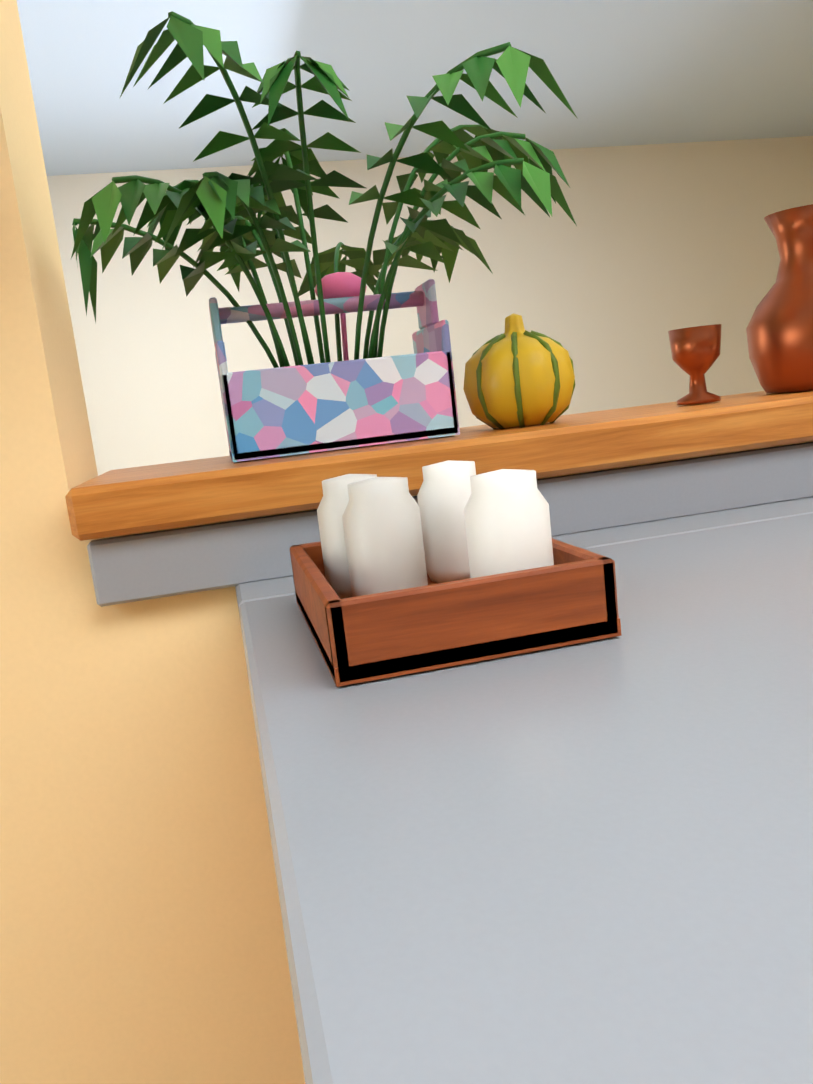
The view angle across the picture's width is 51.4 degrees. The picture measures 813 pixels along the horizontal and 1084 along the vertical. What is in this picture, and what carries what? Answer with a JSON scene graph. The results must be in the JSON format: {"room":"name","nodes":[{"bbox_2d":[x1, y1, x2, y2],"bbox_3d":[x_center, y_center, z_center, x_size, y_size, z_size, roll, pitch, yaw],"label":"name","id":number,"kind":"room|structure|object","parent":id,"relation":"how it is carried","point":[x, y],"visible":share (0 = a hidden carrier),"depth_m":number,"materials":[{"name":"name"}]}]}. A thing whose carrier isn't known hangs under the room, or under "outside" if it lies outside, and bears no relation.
{"room":"kitchen","nodes":[
{"label":"kitchen","id":0,"kind":"room"},
{"bbox_2d":[0,0,173,1083],"bbox_3d":[-1.949,-0.026,0.470,3.315,2.440,0.200,-8,10,-12],"label":"wall","id":1,"kind":"structure","parent":0,"point":[79,1000],"depth_m":0.78,"materials":[{"name":"beige paint"}]},
{"bbox_2d":[17,0,812,175],"bbox_3d":[-0.302,-1.488,0.414,8.650,0.080,9.120,-8,10,-12],"label":"ceiling","id":2,"kind":"structure","parent":0,"point":[633,72],"depth_m":3.67,"materials":[{"name":"white paint"}]},
{"bbox_2d":[47,136,812,475],"bbox_3d":[-0.017,-1.030,5.165,5.900,2.440,0.200,-8,10,-12],"label":"wall","id":3,"kind":"structure","parent":0,"point":[633,266],"depth_m":5.13,"materials":[{"name":"white paint"}]},
{"bbox_2d":[65,390,812,1083],"bbox_3d":[1.797,0.129,1.365,4.260,1.015,0.300,-8,10,-12],"label":"half wall ledge","id":4,"kind":"object","parent":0,"point":[177,690],"visible":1,"depth_m":0.81,"materials":[{"name":"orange paint"}]},
{"bbox_2d":[71,11,577,461],"bbox_3d":[-0.065,-0.274,0.884,0.518,0.342,0.573,-8,10,-12],"label":"potted plant","id":5,"kind":"object","parent":4,"relation":"on","point":[373,396],"visible":1,"depth_m":0.82,"materials":[{"name":"plant"}]},
{"bbox_2d":[463,313,574,428],"bbox_3d":[0.121,-0.185,0.914,0.127,0.122,0.127,-8,10,-12],"label":"gourd","id":6,"kind":"object","parent":4,"relation":"on","point":[516,373],"visible":1,"depth_m":0.87,"materials":[{"name":"yellow food"}]},
{"bbox_2d":[668,324,721,404],"bbox_3d":[0.334,-0.203,0.971,0.057,0.085,0.058,-8,10,-12],"label":"cup","id":7,"kind":"object","parent":4,"relation":"on","point":[695,352],"visible":0.98,"depth_m":0.95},
{"bbox_2d":[746,204,812,392],"bbox_3d":[0.493,-0.288,1.006,0.172,0.205,0.136,-8,10,-12],"label":"vase","id":8,"kind":"object","parent":4,"relation":"on","point":[779,330],"visible":1,"depth_m":0.97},
{"bbox_3d":[-0.026,0.968,0.826,8.650,0.050,9.120,-8,10,-12],"label":"floor","id":9,"kind":"structure","parent":0,"visible":0},
{"bbox_2d":[87,442,812,1083],"bbox_3d":[1.440,0.298,0.747,3.250,0.966,0.854,-8,10,-12],"label":"countertop","id":10,"kind":"structure","parent":9,"relation":"on","point":[587,862],"depth_m":0.30,"materials":[{"name":"grey laminate"}]},
{"bbox_2d":[290,538,620,686],"bbox_3d":[0.016,0.028,0.568,0.165,0.045,0.220,-8,10,-12],"label":"tray","id":11,"kind":"object","parent":10,"relation":"on","point":[569,597],"visible":0.79,"depth_m":0.46,"materials":[{"name":"brown wood"}]},
{"bbox_2d":[317,474,376,598],"bbox_3d":[-0.036,-0.005,0.608,0.052,0.088,0.052,-8,10,-12],"label":"jar","id":12,"kind":"object","parent":11,"relation":"on","point":[333,504],"visible":0.46,"depth_m":0.59,"materials":[{"name":"white ceramic"}]},
{"bbox_2d":[342,477,427,596],"bbox_3d":[-0.014,0.001,0.557,0.052,0.088,0.052,-8,10,-12],"label":"jar","id":13,"kind":"object","parent":11,"relation":"on","point":[382,526],"visible":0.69,"depth_m":0.54,"materials":[{"name":"white ceramic"}]},
{"bbox_2d":[417,460,475,582],"bbox_3d":[0.035,-0.017,0.628,0.052,0.088,0.052,-8,10,-12],"label":"jar","id":14,"kind":"object","parent":11,"relation":"on","point":[444,494],"visible":0.79,"depth_m":0.61,"materials":[{"name":"white ceramic"}]},
{"bbox_2d":[464,469,553,577],"bbox_3d":[0.062,-0.001,0.512,0.052,0.088,0.052,-8,10,-12],"label":"jar","id":15,"kind":"object","parent":11,"relation":"on","point":[507,520],"visible":0.58,"depth_m":0.49,"materials":[{"name":"white ceramic"}]}
]}

